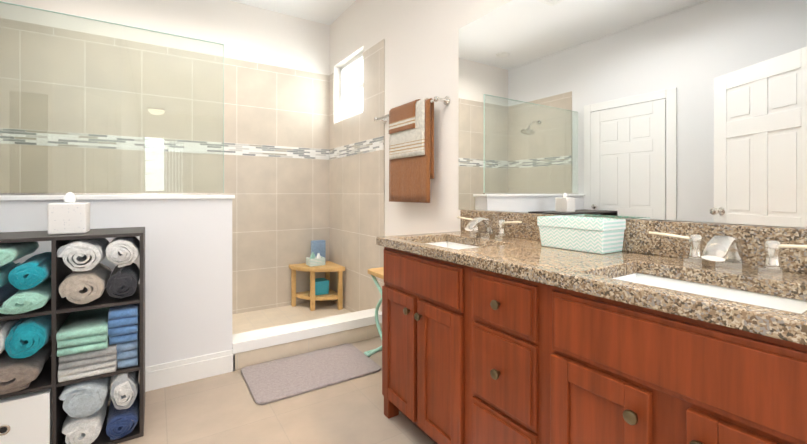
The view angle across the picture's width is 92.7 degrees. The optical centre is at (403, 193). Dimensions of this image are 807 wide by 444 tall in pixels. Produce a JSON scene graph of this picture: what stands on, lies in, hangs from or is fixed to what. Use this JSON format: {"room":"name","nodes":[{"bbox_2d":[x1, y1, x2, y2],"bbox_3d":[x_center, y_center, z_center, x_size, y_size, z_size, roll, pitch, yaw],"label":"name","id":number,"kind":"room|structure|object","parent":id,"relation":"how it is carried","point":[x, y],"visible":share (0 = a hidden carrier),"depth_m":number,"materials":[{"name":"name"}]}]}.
{"room":"bathroom","nodes":[
{"label":"bathroom","id":0,"kind":"room"},
{"bbox_2d":[0,199,231,366],"bbox_3d":[-1.768,0.573,2.049,1.560,1.075,0.160,0,0,-33],"label":"wall","id":1,"kind":"structure","parent":0,"point":[188,278],"depth_m":2.24,"materials":[{"name":"white paint"}]},
{"bbox_2d":[0,18,231,194],"bbox_3d":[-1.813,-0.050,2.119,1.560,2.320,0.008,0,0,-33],"label":"wall tile","id":2,"kind":"structure","parent":1,"relation":"attached to","point":[128,149],"depth_m":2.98,"materials":[{"name":"tile"}]},
{"bbox_2d":[0,195,234,200],"bbox_3d":[-1.762,0.023,2.053,1.574,0.025,0.192,0,0,-33],"label":"half wall cap","id":3,"kind":"object","parent":1,"relation":"on","point":[61,197],"visible":0.92,"depth_m":2.07,"materials":[{"name":"white stone"}]},
{"bbox_2d":[0,1,223,194],"bbox_3d":[-1.780,-0.469,2.041,1.512,0.957,0.020,0,0,-33],"label":"glass","id":4,"kind":"object","parent":3,"relation":"on","point":[100,193],"visible":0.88,"depth_m":2.13,"materials":[{"name":"clear glass"}]},
{"bbox_2d":[108,349,234,399],"bbox_3d":[-1.716,1.043,1.981,1.573,0.135,0.013,0,0,-33],"label":"baseboard","id":5,"kind":"structure","parent":1,"relation":"attached to","point":[163,375],"depth_m":2.25,"materials":[{"name":"white wood"}]},
{"bbox_2d":[0,0,327,74],"bbox_3d":[-1.906,-0.311,3.286,2.670,2.840,0.150,0,0,-33],"label":"wall","id":6,"kind":"structure","parent":0,"point":[249,33],"depth_m":3.35,"materials":[{"name":"white paint"}]},
{"bbox_2d":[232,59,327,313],"bbox_3d":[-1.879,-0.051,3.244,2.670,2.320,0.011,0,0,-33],"label":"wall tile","id":7,"kind":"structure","parent":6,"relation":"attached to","point":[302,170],"depth_m":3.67,"materials":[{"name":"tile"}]},
{"bbox_2d":[107,337,435,443],"bbox_3d":[0.323,1.162,-0.166,2.910,0.100,8.370,0,0,-33],"label":"floor","id":8,"kind":"structure","parent":0,"point":[225,408],"depth_m":1.91,"materials":[{"name":"tile"}]},
{"bbox_2d":[0,227,144,443],"bbox_3d":[-1.663,0.645,1.652,0.915,0.930,0.411,0,0,-33],"label":"bookshelf","id":9,"kind":"object","parent":8,"relation":"on","point":[87,321],"visible":1,"depth_m":1.64,"materials":[{"name":"grey wood"}]},
{"bbox_2d":[48,192,89,234],"bbox_3d":[-1.512,0.087,1.744,0.130,0.185,0.130,0,0,-33],"label":"tissue box","id":10,"kind":"object","parent":9,"relation":"on","point":[69,216],"visible":1,"depth_m":1.70,"materials":[{"name":"white"}]},
{"bbox_2d":[232,300,350,333],"bbox_3d":[-1.611,1.100,2.830,2.654,0.020,0.982,0,0,-33],"label":"shower floor","id":11,"kind":"structure","parent":8,"relation":"on","point":[262,319],"depth_m":3.43,"materials":[{"name":"tile"}]},
{"bbox_2d":[289,240,344,310],"bbox_3d":[-0.827,0.779,3.662,0.410,0.620,0.410,0,0,-33],"label":"stool","id":12,"kind":"object","parent":11,"relation":"on","point":[320,289],"visible":1,"depth_m":3.65,"materials":[{"name":"brown wood"}]},
{"bbox_2d":[311,240,325,261],"bbox_3d":[-0.844,0.578,3.821,0.135,0.219,0.075,0,0,-33],"label":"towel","id":13,"kind":"object","parent":12,"relation":"on","point":[317,246],"depth_m":3.79,"materials":[{"name":"blue fabric"}]},
{"bbox_2d":[315,278,328,294],"bbox_3d":[-0.814,0.903,3.725,0.144,0.130,0.153,0,0,-33],"label":"basket","id":14,"kind":"object","parent":12,"relation":"on","point":[321,284],"depth_m":3.67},
{"bbox_2d":[241,344,380,404],"bbox_3d":[-0.576,1.101,2.411,0.755,0.015,0.495,0,0,-33],"label":"bath mat","id":15,"kind":"object","parent":8,"relation":"on","point":[278,379],"visible":1,"depth_m":2.36,"materials":[{"name":"grey fabric"}]},
{"bbox_2d":[364,267,383,356],"bbox_3d":[-0.032,0.808,2.503,0.290,0.602,0.510,0,0,-33],"label":"stool","id":16,"kind":"object","parent":8,"relation":"on","point":[374,273],"visible":0.21,"depth_m":2.52,"materials":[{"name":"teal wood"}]},
{"bbox_2d":[376,238,806,443],"bbox_3d":[0.639,0.685,1.255,0.594,0.850,1.938,0,0,-33],"label":"bathroom vanity","id":17,"kind":"object","parent":8,"relation":"on","point":[503,328],"depth_m":1.06,"materials":[{"name":"brown wood"}]},
{"bbox_2d":[376,230,806,337],"bbox_3d":[0.643,0.240,1.263,0.578,0.040,1.984,0,0,-33],"label":"countertop","id":18,"kind":"structure","parent":17,"relation":"on","point":[589,270],"depth_m":1.12,"materials":[{"name":"brown stone"}]},
{"bbox_2d":[537,215,625,253],"bbox_3d":[0.698,0.159,1.528,0.151,0.122,0.284,0,0,-33],"label":"basket","id":19,"kind":"object","parent":18,"relation":"on","point":[594,235],"visible":1,"depth_m":1.45,"materials":[{"name":"white wicker"}]},
{"bbox_2d":[230,0,355,24],"bbox_3d":[0.323,-1.778,-0.168,2.910,0.100,8.370,0,0,-33],"label":"ceiling","id":20,"kind":"structure","parent":0,"point":[328,12],"depth_m":3.59,"materials":[{"name":"white paint"}]},
{"bbox_2d":[232,308,381,369],"bbox_3d":[-0.650,1.024,2.771,1.102,0.172,0.176,0,0,-33],"label":"shower curb","id":21,"kind":"structure","parent":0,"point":[254,347],"depth_m":2.67,"materials":[{"name":"tile"}]},
{"bbox_2d":[328,0,806,235],"bbox_3d":[1.495,-0.309,0.590,0.120,2.840,8.370,0,0,-33],"label":"wall","id":22,"kind":"structure","parent":0,"point":[421,37],"depth_m":2.61,"materials":[{"name":"white paint"}]},
{"bbox_2d":[340,52,363,120],"bbox_3d":[-0.474,-0.980,3.627,0.103,0.592,0.650,0,0,-33],"label":"shower window","id":23,"kind":"structure","parent":22,"relation":"attached to","point":[344,68],"depth_m":3.75,"materials":[{"name":"white glass"}]},
{"bbox_2d":[328,39,384,311],"bbox_3d":[-0.453,-0.051,3.487,0.011,2.320,1.110,0,0,-33],"label":"wall tile","id":24,"kind":"structure","parent":22,"relation":"attached to","point":[356,144],"depth_m":3.36,"materials":[{"name":"tile"}]},
{"bbox_2d":[374,96,449,202],"bbox_3d":[0.013,-0.275,2.662,0.118,0.670,0.816,0,0,-33],"label":"towel rail","id":25,"kind":"object","parent":22,"relation":"attached to","point":[411,149],"visible":1,"depth_m":2.52,"materials":[{"name":"brown fabric"}]},
{"bbox_2d":[459,0,806,227],"bbox_3d":[0.875,-0.437,1.431,0.006,1.064,2.016,0,0,-33],"label":"vanity mirror","id":26,"kind":"object","parent":22,"relation":"attached to","point":[686,110],"visible":1,"depth_m":1.43,"materials":[{"name":"white mirror"}]},
{"bbox_2d":[460,210,806,273],"bbox_3d":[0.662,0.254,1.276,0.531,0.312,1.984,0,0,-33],"label":"backsplash","id":27,"kind":"structure","parent":22,"relation":"attached to","point":[773,248],"depth_m":1.23,"materials":[{"name":"brown stone"}]},
{"label":"outside","id":28,"kind":"structure","parent":0,"visible":0},
{"bbox_2d":[345,60,362,117],"bbox_3d":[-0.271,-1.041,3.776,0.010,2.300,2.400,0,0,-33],"label":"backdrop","id":29,"kind":"structure","parent":28,"point":[360,105],"depth_m":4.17,"materials":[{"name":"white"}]}
]}

